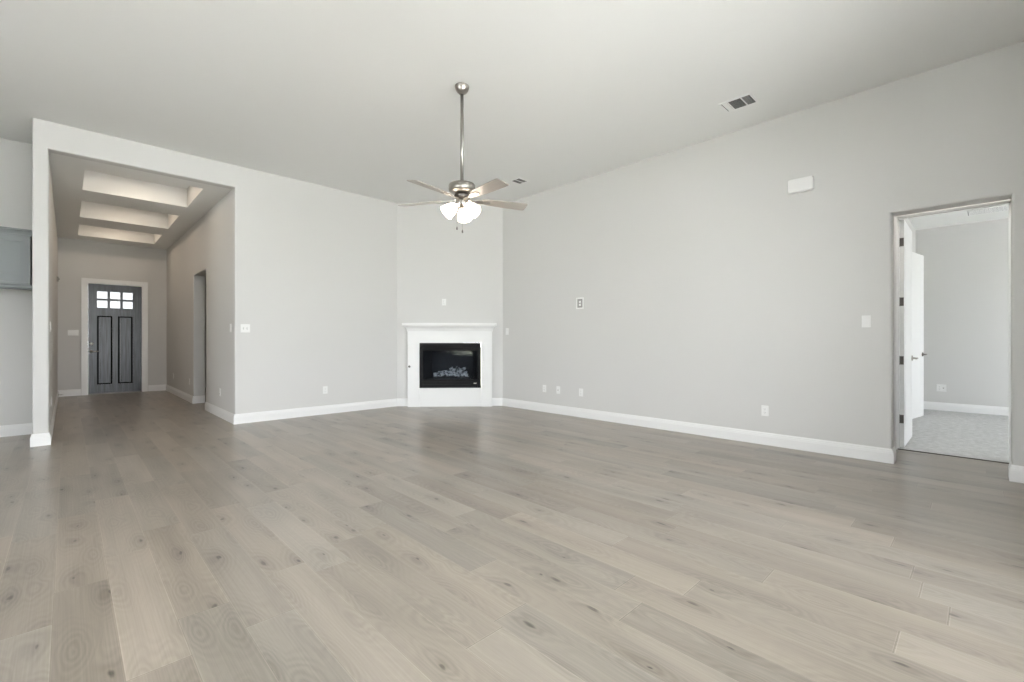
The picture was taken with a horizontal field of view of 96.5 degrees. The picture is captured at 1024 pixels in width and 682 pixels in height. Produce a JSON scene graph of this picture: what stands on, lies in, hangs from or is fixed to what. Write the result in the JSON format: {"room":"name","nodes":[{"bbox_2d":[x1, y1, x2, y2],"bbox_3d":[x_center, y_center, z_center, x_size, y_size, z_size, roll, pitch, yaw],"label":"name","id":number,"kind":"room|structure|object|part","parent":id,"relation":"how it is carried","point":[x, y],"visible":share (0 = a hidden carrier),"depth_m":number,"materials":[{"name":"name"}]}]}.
{"room":"living room","nodes":[
{"label":"living room","id":0,"kind":"room"},
{"bbox_2d":[0,138,31,425],"bbox_3d":[-7.675,-0.640,4.038,4.823,3.620,0.110,0,0,-44],"label":"wall","id":1,"kind":"structure","parent":0,"point":[15,156],"depth_m":5.55,"materials":[{"name":"white paint"}]},
{"bbox_2d":[0,226,31,289],"bbox_3d":[-6.033,-0.930,5.130,0.939,0.680,0.611,0,0,-44],"label":"upper cabinet","id":2,"kind":"object","parent":1,"relation":"attached to","point":[15,243],"visible":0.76,"depth_m":5.16,"materials":[{"name":"grey paint"}]},
{"bbox_3d":[-5.842,-0.618,4.933,0.939,0.055,0.022,0,0,-44],"label":"light rail","id":3,"kind":"part","parent":2,"relation":"part of","materials":[{"name":"grey paint"}]},
{"bbox_3d":[-5.835,-1.232,4.926,0.939,0.075,0.042,0,0,-44],"label":"crown moulding","id":4,"kind":"part","parent":2,"relation":"part of","materials":[{"name":"grey paint"}]},
{"bbox_2d":[49,155,57,428],"bbox_3d":[-7.371,-0.650,7.276,0.128,3.600,6.050,0,0,-44],"label":"wall","id":5,"kind":"structure","parent":0,"point":[53,239],"depth_m":6.27,"materials":[{"name":"white paint"}]},
{"bbox_2d":[58,237,205,389],"bbox_3d":[-7.663,-0.733,11.183,5.400,3.805,0.160,0,0,-44],"label":"wall","id":6,"kind":"structure","parent":0,"point":[77,259],"depth_m":9.90,"materials":[{"name":"white paint"}]},
{"bbox_2d":[68,330,78,335],"bbox_3d":[-9.192,-0.172,9.578,0.165,0.116,0.012,0,0,-44],"label":"light switch","id":7,"kind":"object","parent":6,"relation":"attached to","point":[70,332],"visible":1,"depth_m":9.58,"materials":[{"name":"white plastic"}]},
{"bbox_2d":[81,278,147,394],"bbox_3d":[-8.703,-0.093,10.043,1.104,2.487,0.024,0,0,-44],"label":"trim","id":8,"kind":"structure","parent":6,"relation":"attached to","point":[84,281],"depth_m":9.81,"materials":[{"name":"white paint"}]},
{"bbox_2d":[88,283,141,393],"bbox_3d":[-8.723,-0.051,10.064,0.892,2.359,0.107,0,0,-44],"label":"door","id":9,"kind":"structure","parent":6,"relation":"in","point":[114,311],"depth_m":10.05,"materials":[{"name":"grey wood"}]},
{"bbox_3d":[-8.903,-0.999,9.931,0.169,0.156,0.006,0,0,-44],"label":"glass pane","id":10,"kind":"part","parent":9,"relation":"part of","materials":[{"name":"white glass"}]},
{"bbox_3d":[-8.903,-0.800,9.931,0.169,0.156,0.006,0,0,-44],"label":"glass pane","id":11,"kind":"part","parent":9,"relation":"part of","materials":[{"name":"white glass"}]},
{"bbox_3d":[-8.874,0.198,9.960,0.252,1.490,0.020,0,0,-44],"label":"panel moulding","id":12,"kind":"part","parent":9,"relation":"part of","materials":[{"name":"black wood"}]},
{"bbox_3d":[-8.871,0.198,9.957,0.212,1.450,0.024,0,0,-44],"label":"panel","id":13,"kind":"part","parent":9,"relation":"part of","materials":[{"name":"grey wood"}]},
{"bbox_3d":[-8.751,-0.999,10.080,0.169,0.156,0.006,0,0,-44],"label":"glass pane","id":14,"kind":"part","parent":9,"relation":"part of","materials":[{"name":"white glass"}]},
{"bbox_3d":[-8.751,-0.800,10.080,0.169,0.156,0.006,0,0,-44],"label":"glass pane","id":15,"kind":"part","parent":9,"relation":"part of","materials":[{"name":"white glass"}]},
{"bbox_3d":[-8.628,0.198,10.199,0.252,1.490,0.020,0,0,-44],"label":"panel moulding","id":16,"kind":"part","parent":9,"relation":"part of","materials":[{"name":"black wood"}]},
{"bbox_3d":[-8.625,0.198,10.196,0.212,1.450,0.024,0,0,-44],"label":"panel","id":17,"kind":"part","parent":9,"relation":"part of","materials":[{"name":"grey wood"}]},
{"bbox_3d":[-8.598,-0.999,10.228,0.169,0.156,0.006,0,0,-44],"label":"glass pane","id":18,"kind":"part","parent":9,"relation":"part of","materials":[{"name":"white glass"}]},
{"bbox_3d":[-8.598,-0.800,10.228,0.169,0.156,0.006,0,0,-44],"label":"glass pane","id":19,"kind":"part","parent":9,"relation":"part of","materials":[{"name":"white glass"}]},
{"bbox_2d":[88,391,141,394],"bbox_3d":[-8.764,1.144,10.106,0.896,0.032,0.150,0,0,-44],"label":"threshold","id":20,"kind":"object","parent":6,"relation":"attached to","point":[128,391],"depth_m":10.03,"materials":[{"name":"grey metal"}]},
{"bbox_2d":[49,153,231,249],"bbox_3d":[-6.660,-2.310,7.932,1.845,0.350,6.000,0,0,-44],"label":"ceiling","id":21,"kind":"structure","parent":0,"point":[94,201],"depth_m":7.20,"materials":[{"name":"white paint"}]},
{"bbox_2d":[167,190,231,412],"bbox_3d":[-5.966,-0.693,8.642,0.180,3.685,6.050,0,0,-44],"label":"wall","id":22,"kind":"structure","parent":0,"point":[205,249],"depth_m":8.01,"materials":[{"name":"white paint"}]},
{"bbox_2d":[32,118,396,433],"bbox_3d":[-3.661,-0.650,6.573,4.467,3.600,0.130,0,0,-44],"label":"wall","id":23,"kind":"structure","parent":0,"point":[314,266],"depth_m":6.77,"materials":[{"name":"white paint"}]},
{"bbox_2d":[241,324,249,331],"bbox_3d":[-3.731,-0.178,6.399,0.118,0.116,0.024,0,0,-44],"label":"light switch","id":24,"kind":"object","parent":23,"relation":"attached to","point":[244,327],"visible":1,"depth_m":6.40,"materials":[{"name":"white plastic"}]},
{"bbox_2d":[205,398,407,423],"bbox_3d":[-3.476,1.081,7.852,2.682,0.137,2.006,0,0,-44],"label":"baseboard","id":25,"kind":"structure","parent":23,"relation":"attached to","point":[230,417],"depth_m":7.03,"materials":[{"name":"white paint"}]},
{"bbox_2d":[323,386,327,393],"bbox_3d":[-2.934,0.770,7.183,0.074,0.116,0.010,0,0,-44],"label":"electrical outlet","id":26,"kind":"object","parent":23,"relation":"attached to","point":[325,388],"visible":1,"depth_m":7.18,"materials":[{"name":"white plastic"}]},
{"bbox_2d":[397,203,502,397],"bbox_3d":[-1.099,-0.640,8.160,1.905,3.620,0.120,0,0,-2],"label":"wall","id":27,"kind":"structure","parent":0,"point":[436,261],"depth_m":8.10,"materials":[{"name":"white paint"}]},
{"bbox_2d":[402,323,496,406],"bbox_3d":[-1.089,0.419,8.005,1.635,1.462,0.188,0,0,-2],"label":"fireplace mantel","id":28,"kind":"object","parent":27,"relation":"attached to","point":[418,333],"visible":0.98,"depth_m":8.00,"materials":[{"name":"white paint"}]},
{"bbox_3d":[-1.721,0.593,8.026,0.203,1.115,0.103,0,0,-2],"label":"mantel leg","id":29,"kind":"part","parent":28,"relation":"part of","materials":[{"name":"white paint"}]},
{"bbox_2d":[402,323,496,325],"bbox_3d":[-1.089,-0.289,8.005,1.635,0.046,0.188,0,0,-2],"label":"mantel shelf","id":30,"kind":"object","parent":28,"relation":"attached to","point":[403,324],"depth_m":7.91,"materials":[{"name":"white paint"}]},
{"bbox_3d":[-1.086,-0.215,8.017,1.590,0.101,0.163,0,0,-2],"label":"crown moulding","id":31,"kind":"part","parent":28,"relation":"part of","materials":[{"name":"white paint"}]},
{"bbox_2d":[420,343,480,387],"bbox_3d":[-1.087,0.427,8.225,1.068,0.785,0.471,0,0,-2],"label":"gas fireplace","id":32,"kind":"object","parent":28,"relation":"in","point":[442,365],"visible":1,"depth_m":8.12,"materials":[{"name":"black metal"}]},
{"bbox_3d":[-1.079,0.076,8.007,0.955,0.058,0.027,0,0,-2],"label":"rail","id":33,"kind":"part","parent":32,"relation":"part of","materials":[{"name":"black metal"}]},
{"bbox_3d":[-1.079,0.786,8.007,0.955,0.043,0.027,0,0,-2],"label":"rail","id":34,"kind":"part","parent":32,"relation":"part of","materials":[{"name":"black metal"}]},
{"bbox_3d":[-1.081,0.756,8.029,1.048,0.108,0.004,0,0,-2],"label":"plate","id":35,"kind":"part","parent":32,"relation":"part of","materials":[{"name":"black metal"}]},
{"bbox_2d":[431,376,471,378],"bbox_3d":[-1.083,0.656,8.231,0.700,0.039,0.220,0,0,-2],"label":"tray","id":36,"kind":"object","parent":32,"relation":"on","point":[434,377],"depth_m":8.12,"materials":[{"name":"black metal"}]},
{"bbox_3d":[-1.082,0.987,8.058,1.076,0.326,0.081,0,0,-2],"label":"panel","id":37,"kind":"part","parent":28,"relation":"part of","materials":[{"name":"white paint"}]},
{"bbox_3d":[-0.448,0.593,8.068,0.191,1.115,0.103,0,0,-2],"label":"mantel leg","id":38,"kind":"part","parent":28,"relation":"part of","materials":[{"name":"white paint"}]},
{"bbox_2d":[0,388,1023,681],"bbox_3d":[-1.496,1.177,5.449,15.450,0.066,16.900,0,0,-44],"label":"floor","id":39,"kind":"structure","parent":0,"point":[156,536],"depth_m":2.50,"materials":[{"name":"beige wood"}]},
{"bbox_2d":[898,448,1008,463],"bbox_3d":[4.378,1.145,4.565,0.022,0.009,0.813,0,0,-44],"label":"trim","id":40,"kind":"structure","parent":39,"relation":"on","point":[898,448],"depth_m":4.53,"materials":[{"name":"grey wood"}]},
{"bbox_2d":[0,0,1023,203],"bbox_3d":[-2.154,-2.480,2.682,10.850,0.100,9.750,0,0,-44],"label":"ceiling","id":41,"kind":"structure","parent":0,"point":[360,97],"depth_m":4.11,"materials":[{"name":"white paint"}]},
{"bbox_2d":[398,82,527,232],"bbox_3d":[-0.466,-1.730,4.326,1.270,1.401,1.250,0,0,-44],"label":"ceiling fan","id":42,"kind":"object","parent":41,"relation":"hanging from","point":[462,190],"visible":1,"depth_m":4.32,"materials":[{"name":"pale silver wood"},{"name":"brushed nickel"},{"name":"frosted white glass"}]},
{"bbox_3d":[-0.888,-1.345,4.476,0.455,0.006,0.136,-1,12,16],"label":"blade","id":43,"kind":"part","parent":42,"relation":"part of","materials":[{"name":"beige wood"}]},
{"bbox_3d":[-0.714,-1.345,4.004,0.136,0.006,0.455,14,9,33],"label":"blade","id":44,"kind":"part","parent":42,"relation":"part of","materials":[{"name":"beige wood"}]},
{"bbox_3d":[-0.576,-1.249,4.323,0.130,0.144,0.144,-44,14,-15],"label":"lamp shade","id":45,"kind":"part","parent":42,"relation":"part of","materials":[{"name":"white glass"}]},
{"bbox_3d":[-0.572,-1.342,4.219,0.060,0.010,0.230,14,9,33],"label":"blade arm","id":46,"kind":"part","parent":42,"relation":"part of","materials":[{"name":"silver metal"}]},
{"bbox_3d":[-0.470,-1.249,4.465,0.144,0.144,0.130,0,-42,4],"label":"lamp shade","id":47,"kind":"part","parent":42,"relation":"part of","materials":[{"name":"white glass"}]},
{"bbox_3d":[-0.373,-1.342,4.225,0.060,0.010,0.230,15,-8,-37],"label":"blade arm","id":48,"kind":"part","parent":42,"relation":"part of","materials":[{"name":"silver metal"}]},
{"bbox_3d":[-0.390,-1.249,4.297,0.130,0.144,0.144,48,26,26],"label":"lamp shade","id":49,"kind":"part","parent":42,"relation":"part of","materials":[{"name":"white glass"}]},
{"bbox_3d":[-0.317,-1.342,4.417,0.230,0.010,0.060,1,-12,-20],"label":"blade arm","id":50,"kind":"part","parent":42,"relation":"part of","materials":[{"name":"silver metal"}]},
{"bbox_3d":[-0.212,-1.345,4.024,0.136,0.006,0.455,15,-8,-37],"label":"blade","id":51,"kind":"part","parent":42,"relation":"part of","materials":[{"name":"beige wood"}]},
{"bbox_3d":[-0.075,-1.345,4.507,0.455,0.006,0.136,1,-12,-20],"label":"blade","id":52,"kind":"part","parent":42,"relation":"part of","materials":[{"name":"beige wood"}]},
{"bbox_2d":[510,177,528,184],"bbox_3d":[0.112,-2.427,6.939,0.225,0.006,0.205,0,0,-44],"label":"ceiling vent","id":53,"kind":"object","parent":41,"relation":"in","point":[518,180],"visible":1,"depth_m":6.95,"materials":[{"name":"white plastic"}]},
{"bbox_2d":[718,93,758,112],"bbox_3d":[2.313,-2.427,4.668,0.245,0.006,0.315,0,0,-44],"label":"ceiling vent","id":54,"kind":"object","parent":41,"relation":"in","point":[748,99],"visible":1,"depth_m":4.67,"materials":[{"name":"white plastic"}]},
{"bbox_2d":[503,41,1023,465],"bbox_3d":[2.467,-0.640,5.546,0.170,3.620,7.415,0,0,-44],"label":"wall","id":55,"kind":"structure","parent":0,"point":[714,293],"depth_m":5.10,"materials":[{"name":"white paint"}]},
{"bbox_2d":[0,384,1023,482],"bbox_3d":[-3.961,1.081,4.469,14.886,0.137,10.908,0,0,44],"label":"baseboard","id":56,"kind":"structure","parent":55,"relation":"attached to","point":[878,454],"depth_m":5.48,"materials":[{"name":"white paint"}]},
{"bbox_2d":[556,386,559,393],"bbox_3d":[0.725,0.773,7.204,0.020,0.116,0.072,0,0,-44],"label":"outlet","id":57,"kind":"object","parent":55,"relation":"attached to","point":[557,387],"visible":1,"depth_m":7.20,"materials":[{"name":"white plastic"}]},
{"bbox_2d":[576,297,583,308],"bbox_3d":[1.025,-0.570,6.902,0.008,0.172,0.136,0,0,-44],"label":"media box","id":58,"kind":"object","parent":55,"relation":"attached to","point":[579,301],"visible":1,"depth_m":6.89,"materials":[{"name":"white plastic"}]},
{"bbox_2d":[579,388,582,396],"bbox_3d":[1.039,0.776,6.888,0.010,0.116,0.072,0,0,-44],"label":"electrical outlet","id":59,"kind":"object","parent":55,"relation":"attached to","point":[580,390],"visible":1,"depth_m":6.88,"materials":[{"name":"white plastic"}]},
{"bbox_2d":[761,405,768,415],"bbox_3d":[2.806,0.774,5.070,0.010,0.116,0.072,0,0,-44],"label":"electrical outlet","id":60,"kind":"object","parent":55,"relation":"attached to","point":[764,409],"visible":1,"depth_m":5.07,"materials":[{"name":"white plastic"}]},
{"bbox_2d":[788,175,813,193],"bbox_3d":[3.035,-1.640,4.806,0.048,0.144,0.236,0,0,-44],"label":"door chime","id":61,"kind":"object","parent":55,"relation":"attached to","point":[806,183],"visible":1,"depth_m":4.79,"materials":[{"name":"white plastic"}]},
{"bbox_2d":[862,315,870,326],"bbox_3d":[3.430,-0.190,4.426,0.012,0.116,0.072,0,0,-44],"label":"light switch","id":62,"kind":"object","parent":55,"relation":"attached to","point":[866,319],"visible":1,"depth_m":4.42,"materials":[{"name":"white plastic"}]},
{"bbox_2d":[894,199,1010,461],"bbox_3d":[4.398,-0.120,4.584,0.146,2.540,0.983,0,0,-44],"label":"door frame","id":63,"kind":"structure","parent":55,"relation":"attached to","point":[1004,202],"depth_m":4.84,"materials":[{"name":"white paint"}]},
{"bbox_2d":[899,220,917,446],"bbox_3d":[4.474,-0.082,5.186,0.818,2.440,0.161,0,0,-44],"label":"door","id":64,"kind":"structure","parent":63,"relation":"attached to","point":[906,358],"depth_m":4.97,"materials":[{"name":"white paint"}]},
{"bbox_3d":[4.491,-0.562,5.176,0.578,1.200,0.002,0,0,-44],"label":"panel moulding","id":65,"kind":"part","parent":64,"relation":"part of","materials":[{"name":"white paint"}]},
{"bbox_3d":[4.491,0.553,5.176,0.578,0.730,0.002,0,0,-44],"label":"panel moulding","id":66,"kind":"part","parent":64,"relation":"part of","materials":[{"name":"white paint"}]},
{"bbox_2d":[899,219,915,423],"bbox_3d":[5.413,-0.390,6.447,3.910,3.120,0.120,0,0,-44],"label":"door frame","id":67,"kind":"structure","parent":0,"point":[908,222],"depth_m":6.26,"materials":[{"name":"white paint"}]},
{"bbox_2d":[912,252,926,418],"bbox_3d":[5.955,-0.082,6.736,0.815,2.440,0.102,0,0,-35],"label":"door","id":68,"kind":"structure","parent":67,"relation":"in","point":[917,259],"depth_m":6.81,"materials":[{"name":"white paint"}]},
{"bbox_3d":[5.949,-0.562,6.744,0.585,1.200,0.003,0,0,-35],"label":"panel moulding","id":69,"kind":"part","parent":68,"relation":"part of","materials":[{"name":"white wood"}]},
{"bbox_3d":[5.949,0.553,6.744,0.585,0.730,0.003,0,0,-35],"label":"panel moulding","id":70,"kind":"part","parent":68,"relation":"part of","materials":[{"name":"white wood"}]},
{"bbox_2d":[909,204,1008,229],"bbox_3d":[6.199,-1.930,5.259,4.780,0.100,6.100,0,0,-44],"label":"ceiling","id":71,"kind":"structure","parent":0,"point":[959,217],"depth_m":7.07,"materials":[{"name":"white paint"}]},
{"bbox_2d":[965,205,1008,215],"bbox_3d":[6.895,-1.877,6.536,0.400,0.006,0.580,0,0,-44],"label":"ceiling vent","id":72,"kind":"object","parent":71,"relation":"in","point":[1003,207],"visible":0.78,"depth_m":6.56,"materials":[{"name":"white plastic"}]},
{"bbox_2d":[916,218,1008,406],"bbox_3d":[7.868,-0.390,6.812,0.120,3.120,6.000,0,0,-44],"label":"wall","id":73,"kind":"structure","parent":0,"point":[966,266],"depth_m":7.33,"materials":[{"name":"white paint"}]},
{"bbox_2d":[937,384,945,391],"bbox_3d":[7.074,0.774,7.530,0.020,0.116,0.118,0,0,-44],"label":"electrical outlet","id":74,"kind":"object","parent":73,"relation":"attached to","point":[940,387],"visible":1,"depth_m":7.53,"materials":[{"name":"white plastic"}]},
{"bbox_2d":[924,401,1008,415],"bbox_3d":[8.043,1.081,5.929,0.860,0.137,4.290,0,0,-44],"label":"baseboard","id":75,"kind":"structure","parent":73,"relation":"attached to","point":[981,409],"depth_m":7.31,"materials":[{"name":"white paint"}]}
]}

